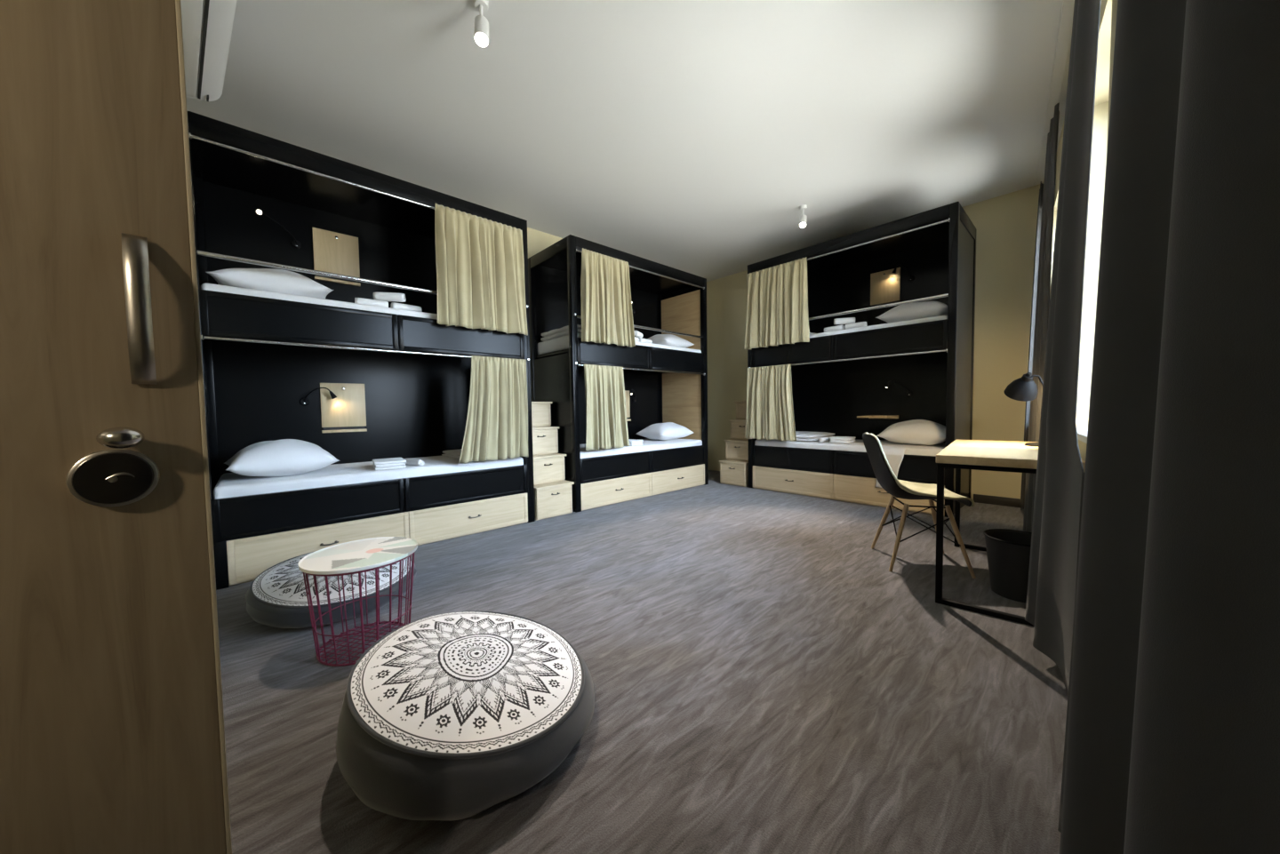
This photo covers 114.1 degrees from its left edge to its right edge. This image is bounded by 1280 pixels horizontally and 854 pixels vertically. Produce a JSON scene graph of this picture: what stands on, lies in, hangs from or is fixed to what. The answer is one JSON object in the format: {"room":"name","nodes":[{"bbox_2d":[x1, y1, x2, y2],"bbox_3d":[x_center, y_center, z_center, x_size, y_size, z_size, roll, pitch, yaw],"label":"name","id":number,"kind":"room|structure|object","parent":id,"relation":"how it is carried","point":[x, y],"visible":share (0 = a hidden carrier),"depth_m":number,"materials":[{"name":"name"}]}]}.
{"room":"dormitory","nodes":[
{"label":"dormitory","id":0,"kind":"room"},
{"bbox_2d":[527,227,562,258],"bbox_3d":[-1.299,-0.681,4.606,6.800,3.000,0.150,-3,3,-43],"label":"wall","id":1,"kind":"structure","parent":0,"point":[537,241],"depth_m":4.62,"materials":[{"name":"beige paint"}]},
{"bbox_2d":[186,0,1071,281],"bbox_3d":[-0.007,-2.166,2.384,7.800,0.120,5.400,-3,3,-43],"label":"ceiling","id":2,"kind":"structure","parent":0,"point":[689,136],"depth_m":2.72,"materials":[{"name":"white paint"}]},
{"bbox_2d":[472,0,488,47],"bbox_3d":[-0.772,-1.972,2.017,0.072,0.213,0.094,-1,3,-7],"label":"ceiling spotlight","id":3,"kind":"object","parent":2,"relation":"attached to","point":[481,30],"visible":1,"depth_m":2.00,"materials":[{"name":"white metal"}]},
{"bbox_2d":[799,204,807,228],"bbox_3d":[1.630,-2.100,4.144,0.071,0.213,0.111,0,3,25],"label":"ceiling spotlight","id":4,"kind":"object","parent":2,"relation":"attached to","point":[803,220],"visible":1,"depth_m":4.13,"materials":[{"name":"white metal"}]},
{"bbox_2d":[1035,0,1074,184],"bbox_3d":[1.856,-2.091,1.742,0.050,0.028,5.300,1,3,41],"label":"track","id":5,"kind":"object","parent":2,"relation":"attached to","point":[1066,22],"visible":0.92,"depth_m":2.46,"materials":[{"name":"white metal"}]},
{"bbox_2d":[1020,181,1043,510],"bbox_3d":[3.476,-0.677,3.676,0.320,2.810,0.112,-3,3,-43],"label":"window curtain","id":6,"kind":"object","parent":5,"relation":"hanging from","point":[1041,190],"visible":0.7,"depth_m":3.61,"materials":[{"name":"grey fabric"}]},
{"bbox_2d":[1023,102,1059,532],"bbox_3d":[2.750,-0.630,2.845,0.106,2.810,0.497,1,3,39],"label":"window curtain","id":7,"kind":"object","parent":5,"relation":"hanging from","point":[1044,265],"visible":0.77,"depth_m":2.75,"materials":[{"name":"black fabric"}]},
{"bbox_2d":[1024,0,1101,696],"bbox_3d":[1.516,-0.601,1.450,0.135,2.910,0.622,1,3,37],"label":"window curtain","id":8,"kind":"object","parent":5,"relation":"hanging from","point":[1057,514],"visible":0.98,"depth_m":1.51,"materials":[{"name":"grey fabric"}]},
{"bbox_2d":[1057,0,1279,853],"bbox_3d":[0.546,-0.517,0.357,0.130,2.955,1.335,1,3,39],"label":"window curtain","id":9,"kind":"object","parent":5,"relation":"hanging from","point":[1172,746],"visible":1,"depth_m":0.43,"materials":[{"name":"grey fabric"}]},
{"bbox_2d":[216,470,1067,853],"bbox_3d":[0.039,0.951,2.519,7.800,0.120,5.400,-3,3,-43],"label":"floor","id":10,"kind":"structure","parent":0,"point":[764,681],"depth_m":1.47,"materials":[{"name":"grey carpet"}]},
{"bbox_2d":[0,0,231,853],"bbox_3d":[-0.831,-0.180,0.189,0.080,2.352,0.860,1,3,41],"label":"door","id":11,"kind":"structure","parent":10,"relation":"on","point":[112,730],"depth_m":0.46,"materials":[{"name":"brown wood"}]},
{"bbox_2d":[245,552,416,628],"bbox_3d":[-1.591,0.818,2.200,0.719,0.223,0.717,-2,3,-16],"label":"pouf","id":12,"kind":"object","parent":10,"relation":"on","point":[276,597],"visible":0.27,"depth_m":1.97,"materials":[{"name":"grey fabric"}]},
{"bbox_2d":[297,536,417,666],"bbox_3d":[-1.197,0.739,1.797,0.426,0.401,0.426,-2,3,-24],"label":"wire side table","id":13,"kind":"object","parent":10,"relation":"on","point":[367,555],"visible":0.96,"depth_m":1.74,"materials":[{"name":"pink"}]},
{"bbox_2d":[297,536,417,575],"bbox_3d":[-1.200,0.546,1.789,0.426,0.015,0.426,-3,3,-43],"label":"tray","id":14,"kind":"object","parent":13,"relation":"on","point":[367,555],"depth_m":1.75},
{"bbox_2d":[187,111,535,590],"bbox_3d":[-2.002,-0.443,3.272,2.070,2.660,0.864,-3,3,-43],"label":"bunk bed","id":15,"kind":"object","parent":10,"relation":"on","point":[260,356],"visible":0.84,"depth_m":3.06,"materials":[{"name":"black painted wood"},{"name":"brushed chrome"}]},
{"bbox_2d":[255,208,301,248],"bbox_3d":[-2.646,-1.445,3.033,0.059,0.152,0.369,-1,2,-2],"label":"reading lamp","id":16,"kind":"object","parent":15,"relation":"attached to","point":[296,244],"visible":1,"depth_m":3.12,"materials":[{"name":"black metal"}]},
{"bbox_2d":[299,387,336,405],"bbox_3d":[-2.538,-0.242,3.267,0.246,0.144,0.070,-2,3,-24],"label":"reading lamp","id":17,"kind":"object","parent":15,"relation":"attached to","point":[303,401],"visible":1,"depth_m":3.24,"materials":[{"name":"black metal"}]},
{"bbox_2d":[200,283,437,319],"bbox_3d":[-2.016,-0.792,3.266,1.938,0.147,0.770,-3,3,-43],"label":"mattress","id":18,"kind":"object","parent":15,"relation":"on","point":[204,286],"visible":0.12,"depth_m":2.66,"materials":[{"name":"white fabric"}]},
{"bbox_2d":[206,268,333,298],"bbox_3d":[-2.447,-0.945,2.780,0.600,0.208,0.500,-3,3,-40],"label":"pillow","id":19,"kind":"object","parent":18,"relation":"on","point":[281,281],"visible":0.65,"depth_m":2.62,"materials":[{"name":"white fabric"}]},
{"bbox_2d":[354,297,388,307],"bbox_3d":[-1.938,-0.890,2.997,0.200,0.062,0.067,-3,3,-37],"label":"rolled towel","id":20,"kind":"object","parent":18,"relation":"on","point":[359,300],"visible":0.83,"depth_m":2.97,"materials":[{"name":"white fabric"}]},
{"bbox_2d":[372,292,406,302],"bbox_3d":[-1.849,-0.960,3.064,0.200,0.062,0.067,-1,3,-14],"label":"rolled towel","id":21,"kind":"object","parent":20,"relation":"on","point":[379,296],"visible":0.98,"depth_m":3.04,"materials":[{"name":"white fabric"}]},
{"bbox_2d":[390,302,422,311],"bbox_3d":[-1.774,-0.899,3.149,0.067,0.062,0.200,1,3,43],"label":"rolled towel","id":22,"kind":"object","parent":18,"relation":"on","point":[394,305],"visible":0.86,"depth_m":3.12,"materials":[{"name":"white fabric"}]},
{"bbox_2d":[312,227,360,287],"bbox_3d":[-2.453,-1.372,3.357,0.300,0.402,0.042,-3,3,-43],"label":"folding table","id":23,"kind":"object","parent":15,"relation":"attached to","point":[334,252],"visible":0.88,"depth_m":3.35,"materials":[{"name":"brown wood"}]},
{"bbox_2d":[320,383,367,432],"bbox_3d":[-2.434,-0.158,3.410,0.300,0.402,0.042,-3,3,-43],"label":"folding table","id":24,"kind":"object","parent":15,"relation":"attached to","point":[346,412],"visible":1,"depth_m":3.41,"materials":[{"name":"brown wood"}]},
{"bbox_2d":[213,456,523,499],"bbox_3d":[-1.998,0.372,3.317,1.938,0.147,0.770,-3,3,-43],"label":"mattress","id":25,"kind":"object","parent":15,"relation":"on","point":[230,484],"visible":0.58,"depth_m":2.87,"materials":[{"name":"white fabric"}]},
{"bbox_2d":[224,439,338,477],"bbox_3d":[-2.427,0.202,2.812,0.520,0.243,0.560,2,3,44],"label":"pillow","id":26,"kind":"object","parent":25,"relation":"on","point":[284,457],"visible":1,"depth_m":2.67,"materials":[{"name":"white fabric"}]},
{"bbox_2d":[372,457,406,470],"bbox_3d":[-1.887,0.275,3.117,0.200,0.057,0.260,-3,3,-36],"label":"folded towel","id":27,"kind":"object","parent":25,"relation":"on","point":[392,463],"visible":1,"depth_m":3.03,"materials":[{"name":"white fabric"}]},
{"bbox_2d":[405,458,424,465],"bbox_3d":[-1.751,0.271,3.216,0.220,0.049,0.052,1,3,35],"label":"rolled towel","id":28,"kind":"object","parent":25,"relation":"on","point":[409,461],"visible":0.98,"depth_m":3.17,"materials":[{"name":"white fabric"}]},
{"bbox_2d":[441,449,461,459],"bbox_3d":[-1.474,0.242,3.774,0.440,0.053,0.700,-3,3,-43],"label":"duvet","id":29,"kind":"object","parent":25,"relation":"on","point":[452,453],"visible":0.25,"depth_m":3.72,"materials":[{"name":"white fabric"}]},
{"bbox_2d":[434,203,527,335],"bbox_3d":[-1.245,-1.219,3.310,0.738,0.887,0.084,-3,3,-43],"label":"curtain","id":30,"kind":"object","parent":15,"relation":"hanging from","point":[480,261],"visible":1,"depth_m":3.27,"materials":[{"name":"beige fabric"}]},
{"bbox_2d":[458,355,528,463],"bbox_3d":[-1.189,-0.148,3.392,0.583,0.844,0.086,-3,3,-43],"label":"curtain","id":31,"kind":"object","parent":15,"relation":"hanging from","point":[497,419],"visible":1,"depth_m":3.39,"materials":[{"name":"beige fabric"}]},
{"bbox_2d":[336,610,594,820],"bbox_3d":[-0.517,0.814,1.311,0.756,0.276,0.759,0,3,27],"label":"pouf","id":32,"kind":"object","parent":10,"relation":"on","point":[457,716],"visible":1,"depth_m":1.10,"materials":[{"name":"grey fabric"}]},
{"bbox_2d":[531,401,574,520],"bbox_3d":[-1.059,0.292,4.146,0.403,1.088,0.828,-3,3,-43],"label":"stairs","id":33,"kind":"structure","parent":10,"relation":"on","point":[553,494],"depth_m":3.98,"materials":[{"name":"brown wood"}]},
{"bbox_2d":[531,404,551,425],"bbox_3d":[-1.056,-0.118,4.114,0.377,0.217,0.018,-3,3,-43],"label":"drawer","id":34,"kind":"object","parent":33,"relation":"in","point":[540,413],"depth_m":4.16,"materials":[{"name":"brown wood"}]},
{"bbox_2d":[532,429,558,454],"bbox_3d":[-0.967,0.144,4.034,0.377,0.231,0.018,-3,3,-43],"label":"drawer","id":35,"kind":"object","parent":33,"relation":"in","point":[548,444],"depth_m":4.06,"materials":[{"name":"brown wood"}]},
{"bbox_2d":[533,456,565,484],"bbox_3d":[-0.885,0.411,3.961,0.377,0.227,0.018,-3,3,-43],"label":"drawer","id":36,"kind":"object","parent":33,"relation":"in","point":[543,474],"depth_m":3.96,"materials":[{"name":"brown wood"}]},
{"bbox_2d":[536,484,572,519],"bbox_3d":[-0.799,0.698,3.885,0.377,0.269,0.018,-3,3,-43],"label":"drawer","id":37,"kind":"object","parent":33,"relation":"in","point":[548,505],"depth_m":3.87,"materials":[{"name":"brown wood"}]},
{"bbox_2d":[528,234,708,512],"bbox_3d":[-0.159,-0.544,4.978,2.070,2.660,0.864,-3,3,-43],"label":"bunk bed","id":38,"kind":"object","parent":10,"relation":"on","point":[668,385],"visible":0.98,"depth_m":4.77,"materials":[{"name":"black painted wood"},{"name":"pale oak"},{"name":"brushed chrome"}]},
{"bbox_2d":[584,364,629,450],"bbox_3d":[-0.339,-0.196,4.178,0.556,0.842,0.086,-3,3,-43],"label":"curtain","id":39,"kind":"object","parent":38,"relation":"hanging from","point":[604,388],"visible":1,"depth_m":4.17,"materials":[{"name":"beige fabric"}]},
{"bbox_2d":[580,248,635,347],"bbox_3d":[-0.316,-1.272,4.172,0.650,0.882,0.080,-3,3,-43],"label":"curtain","id":40,"kind":"object","parent":38,"relation":"hanging from","point":[606,304],"visible":1,"depth_m":4.14,"materials":[{"name":"beige fabric"}]},
{"bbox_2d":[537,333,701,354],"bbox_3d":[-0.172,-0.894,4.972,1.938,0.147,0.770,-3,3,-43],"label":"mattress","id":41,"kind":"object","parent":38,"relation":"on","point":[561,343],"visible":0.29,"depth_m":4.46,"materials":[{"name":"white fabric"}]},
{"bbox_2d":[540,324,581,341],"bbox_3d":[-0.749,-0.988,4.410,0.340,0.104,0.700,-3,3,-43],"label":"duvet","id":42,"kind":"object","parent":41,"relation":"on","point":[563,332],"visible":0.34,"depth_m":4.29,"materials":[{"name":"white fabric"}]},
{"bbox_2d":[638,337,652,343],"bbox_3d":[0.054,-1.000,4.841,0.067,0.062,0.200,1,3,41],"label":"rolled towel","id":43,"kind":"object","parent":41,"relation":"on","point":[641,340],"visible":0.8,"depth_m":4.80,"materials":[{"name":"white fabric"}]},
{"bbox_2d":[634,330,643,337],"bbox_3d":[-0.022,-1.061,4.754,0.067,0.062,0.200,0,3,19],"label":"rolled towel","id":44,"kind":"object","parent":43,"relation":"on","point":[637,334],"visible":0.96,"depth_m":4.70,"materials":[{"name":"white fabric"}]},
{"bbox_2d":[647,334,693,347],"bbox_3d":[0.333,-1.093,5.379,0.500,0.196,0.600,2,3,44],"label":"pillow","id":45,"kind":"object","parent":41,"relation":"on","point":[668,340],"visible":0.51,"depth_m":5.18,"materials":[{"name":"white fabric"}]},
{"bbox_2d":[624,390,631,421],"bbox_3d":[-0.246,-0.278,5.435,0.300,0.402,0.042,-3,3,-43],"label":"folding table","id":46,"kind":"object","parent":38,"relation":"attached to","point":[627,393],"visible":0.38,"depth_m":5.51,"materials":[{"name":"brown wood"}]},
{"bbox_2d":[630,389,636,401],"bbox_3d":[-0.087,-0.418,5.522,0.052,0.171,0.235,0,3,11],"label":"reading lamp","id":47,"kind":"object","parent":38,"relation":"attached to","point":[631,393],"visible":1,"depth_m":5.54,"materials":[{"name":"black metal"}]},
{"bbox_2d":[579,439,702,458],"bbox_3d":[-0.155,0.270,5.022,1.938,0.147,0.770,-3,3,-43],"label":"mattress","id":48,"kind":"object","parent":38,"relation":"on","point":[649,444],"visible":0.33,"depth_m":4.74,"materials":[{"name":"white fabric"}]},
{"bbox_2d":[628,439,643,446],"bbox_3d":[-0.124,0.177,4.748,0.260,0.057,0.200,1,3,40],"label":"folded towel","id":49,"kind":"object","parent":48,"relation":"on","point":[632,443],"visible":0.48,"depth_m":4.66,"materials":[{"name":"white fabric"}]},
{"bbox_2d":[636,422,693,440],"bbox_3d":[0.329,0.053,5.437,0.620,0.231,0.500,-3,3,-41],"label":"pillow","id":50,"kind":"object","parent":48,"relation":"on","point":[666,431],"visible":1,"depth_m":5.27,"materials":[{"name":"white fabric"}]},
{"bbox_2d":[719,400,748,487],"bbox_3d":[1.467,0.192,5.582,0.828,1.088,0.403,-3,3,-43],"label":"stairs","id":51,"kind":"structure","parent":10,"relation":"on","point":[734,469],"depth_m":5.43,"materials":[{"name":"brown wood"}]},
{"bbox_2d":[720,462,745,486],"bbox_3d":[1.194,0.604,5.346,0.018,0.269,0.377,-3,3,-43],"label":"drawer","id":52,"kind":"object","parent":51,"relation":"in","point":[731,473],"depth_m":5.33,"materials":[{"name":"brown wood"}]},
{"bbox_2d":[725,441,748,461],"bbox_3d":[1.278,0.316,5.415,0.018,0.227,0.377,-3,3,-43],"label":"drawer","id":53,"kind":"object","parent":51,"relation":"in","point":[734,451],"depth_m":5.41,"materials":[{"name":"brown wood"}]},
{"bbox_2d":[730,421,748,439],"bbox_3d":[1.358,0.046,5.481,0.018,0.231,0.377,-3,3,-43],"label":"drawer","id":54,"kind":"object","parent":51,"relation":"in","point":[738,428],"depth_m":5.53,"materials":[{"name":"brown wood"}]},
{"bbox_2d":[736,402,746,418],"bbox_3d":[1.446,-0.218,5.555,0.018,0.217,0.377,-3,3,-43],"label":"drawer","id":55,"kind":"object","parent":51,"relation":"in","point":[740,407],"depth_m":5.62,"materials":[{"name":"brown wood"}]},
{"bbox_2d":[747,201,976,517],"bbox_3d":[2.329,-0.601,4.625,0.864,2.729,2.070,-3,3,-43],"label":"bunk bed","id":56,"kind":"object","parent":10,"relation":"on","point":[837,379],"visible":0.75,"depth_m":4.45,"materials":[{"name":"black painted wood"},{"name":"pale oak"},{"name":"brushed chrome"}]},
{"bbox_2d":[745,364,796,441],"bbox_3d":[1.511,-0.278,4.834,0.086,0.866,0.670,-3,3,-43],"label":"curtain","id":57,"kind":"object","parent":56,"relation":"hanging from","point":[770,410],"visible":1,"depth_m":4.80,"materials":[{"name":"beige fabric"}]},
{"bbox_2d":[744,257,809,349],"bbox_3d":[1.541,-1.379,4.736,0.086,0.904,0.788,-3,3,-43],"label":"curtain","id":58,"kind":"object","parent":56,"relation":"hanging from","point":[777,296],"visible":1,"depth_m":4.70,"materials":[{"name":"beige fabric"}]},
{"bbox_2d":[754,439,945,487],"bbox_3d":[2.329,0.360,4.654,0.833,0.408,1.938,-3,3,-43],"label":"mattress","id":59,"kind":"object","parent":56,"relation":"on","point":[894,452],"visible":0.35,"depth_m":4.20,"materials":[{"name":"white fabric"}]},
{"bbox_2d":[773,431,835,441],"bbox_3d":[1.954,0.107,5.063,0.700,0.078,0.620,-3,3,-43],"label":"duvet","id":60,"kind":"object","parent":59,"relation":"on","point":[801,436],"visible":0.43,"depth_m":4.79,"materials":[{"name":"white fabric"}]},
{"bbox_2d":[818,437,830,441],"bbox_3d":[2.073,0.138,4.611,0.220,0.049,0.052,-2,3,-30],"label":"rolled towel","id":61,"kind":"object","parent":59,"relation":"on","point":[822,439],"visible":0.77,"depth_m":4.57,"materials":[{"name":"white fabric"}]},
{"bbox_2d":[829,436,855,443],"bbox_3d":[2.201,0.138,4.501,0.200,0.057,0.260,1,3,40],"label":"folded towel","id":62,"kind":"object","parent":59,"relation":"on","point":[836,439],"visible":1,"depth_m":4.42,"materials":[{"name":"white fabric"}]},
{"bbox_2d":[876,419,945,445],"bbox_3d":[2.781,0.048,4.164,0.600,0.249,0.540,2,3,44],"label":"pillow","id":63,"kind":"object","parent":59,"relation":"on","point":[924,432],"visible":0.9,"depth_m":4.01,"materials":[{"name":"white fabric"}]},
{"bbox_2d":[856,415,898,418],"bbox_3d":[2.649,-0.114,4.617,0.400,0.050,0.300,-3,3,-43],"label":"folding table","id":64,"kind":"object","parent":56,"relation":"attached to","point":[869,416],"visible":1,"depth_m":4.56,"materials":[{"name":"brown wood"}]},
{"bbox_2d":[809,314,947,337],"bbox_3d":[2.332,-0.957,4.618,0.770,0.147,1.938,-3,3,-43],"label":"mattress","id":65,"kind":"object","parent":56,"relation":"on","point":[945,316],"visible":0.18,"depth_m":4.03,"materials":[{"name":"white fabric"}]},
{"bbox_2d":[824,325,844,332],"bbox_3d":[2.104,-1.061,4.494,0.067,0.062,0.200,-3,3,-38],"label":"rolled towel","id":66,"kind":"object","parent":65,"relation":"on","point":[837,327],"visible":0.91,"depth_m":4.46,"materials":[{"name":"white fabric"}]},
{"bbox_2d":[833,317,855,324],"bbox_3d":[2.170,-1.126,4.403,0.200,0.062,0.067,0,3,19],"label":"rolled towel","id":67,"kind":"object","parent":66,"relation":"on","point":[850,320],"visible":0.99,"depth_m":4.38,"materials":[{"name":"white fabric"}]},
{"bbox_2d":[844,321,867,329],"bbox_3d":[2.256,-1.056,4.330,0.200,0.062,0.067,1,3,41],"label":"rolled towel","id":68,"kind":"object","parent":65,"relation":"on","point":[861,324],"visible":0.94,"depth_m":4.31,"materials":[{"name":"white fabric"}]},
{"bbox_2d":[875,301,947,323],"bbox_3d":[2.731,-1.119,4.089,0.500,0.198,0.600,-3,3,-44],"label":"pillow","id":69,"kind":"object","parent":65,"relation":"on","point":[916,310],"visible":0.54,"depth_m":3.94,"materials":[{"name":"white fabric"}]},
{"bbox_2d":[870,267,900,306],"bbox_3d":[2.759,-1.560,4.676,0.042,0.402,0.300,-3,3,-43],"label":"folding table","id":70,"kind":"object","parent":56,"relation":"attached to","point":[884,285],"visible":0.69,"depth_m":4.67,"materials":[{"name":"brown wood"}]},
{"bbox_2d":[884,380,912,396],"bbox_3d":[2.859,-0.429,4.585,0.270,0.184,0.049,0,3,23],"label":"reading lamp","id":71,"kind":"object","parent":56,"relation":"attached to","point":[908,393],"visible":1,"depth_m":4.56,"materials":[{"name":"black metal"}]},
{"bbox_2d":[892,264,914,281],"bbox_3d":[2.866,-1.678,4.517,0.210,0.194,0.062,0,3,28],"label":"reading lamp","id":72,"kind":"object","parent":56,"relation":"attached to","point":[910,278],"visible":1,"depth_m":4.50,"materials":[{"name":"black metal"}]},
{"bbox_2d":[862,432,975,578],"bbox_3d":[1.728,0.450,2.638,0.524,0.826,0.464,0,3,16],"label":"shell chair","id":73,"kind":"object","parent":10,"relation":"on","point":[884,475],"visible":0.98,"depth_m":2.52,"materials":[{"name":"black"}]},
{"bbox_2d":[983,528,1031,603],"bbox_3d":[1.981,0.724,2.164,0.298,0.306,0.298,1,3,41],"label":"waste bin","id":74,"kind":"object","parent":10,"relation":"on","point":[1008,551],"visible":0.57,"depth_m":2.12,"materials":[{"name":"black plastic"}]},
{"bbox_2d":[935,440,1085,626],"bbox_3d":[2.047,0.493,2.337,0.514,0.752,1.170,1,3,41],"label":"desk","id":75,"kind":"object","parent":10,"relation":"on","point":[1003,456],"visible":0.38,"depth_m":2.06,"materials":[{"name":"brown wood"}]},
{"bbox_2d":[1004,372,1043,446],"bbox_3d":[2.268,-0.103,2.416,0.225,0.424,0.162,1,3,41],"label":"desk lamp","id":76,"kind":"object","parent":75,"relation":"on","point":[1024,388],"visible":0.88,"depth_m":2.38,"materials":[{"name":"black metal"}]},
{"bbox_2d":[706,183,1043,500],"bbox_3d":[2.642,-0.761,5.086,0.150,3.000,4.700,-3,3,-43],"label":"wall","id":77,"kind":"structure","parent":0,"point":[1005,225],"depth_m":4.09,"materials":[{"name":"beige paint"}]},
{"bbox_2d":[973,494,1020,507],"bbox_3d":[3.592,0.730,4.026,0.015,0.085,0.560,-3,3,-43],"label":"baseboard","id":78,"kind":"structure","parent":77,"relation":"attached to","point":[977,498],"depth_m":4.09,"materials":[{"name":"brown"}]},
{"bbox_2d":[1049,0,1117,460],"bbox_3d":[1.717,-0.580,1.251,0.340,3.000,7.250,1,3,41],"label":"window","id":79,"kind":"structure","parent":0,"point":[1108,8],"depth_m":2.28,"materials":[{"name":"glass"}]},
{"bbox_2d":[1076,427,1087,443],"bbox_3d":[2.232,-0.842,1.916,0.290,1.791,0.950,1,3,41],"label":"window sill","id":80,"kind":"structure","parent":79,"relation":"in","point":[1082,432],"depth_m":1.88,"materials":[{"name":"white"}]},
{"bbox_3d":[-2.091,-0.543,1.706,0.508,3.000,3.597,-3,3,-43],"label":"wall","id":81,"kind":"structure","parent":0,"visible":0},
{"bbox_2d":[180,0,236,102],"bbox_3d":[-1.902,-1.810,1.747,1.080,0.289,0.263,1,3,41],"label":"air conditioner","id":82,"kind":"object","parent":81,"relation":"attached to","point":[207,25],"visible":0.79,"depth_m":1.83,"materials":[{"name":"white plastic"}]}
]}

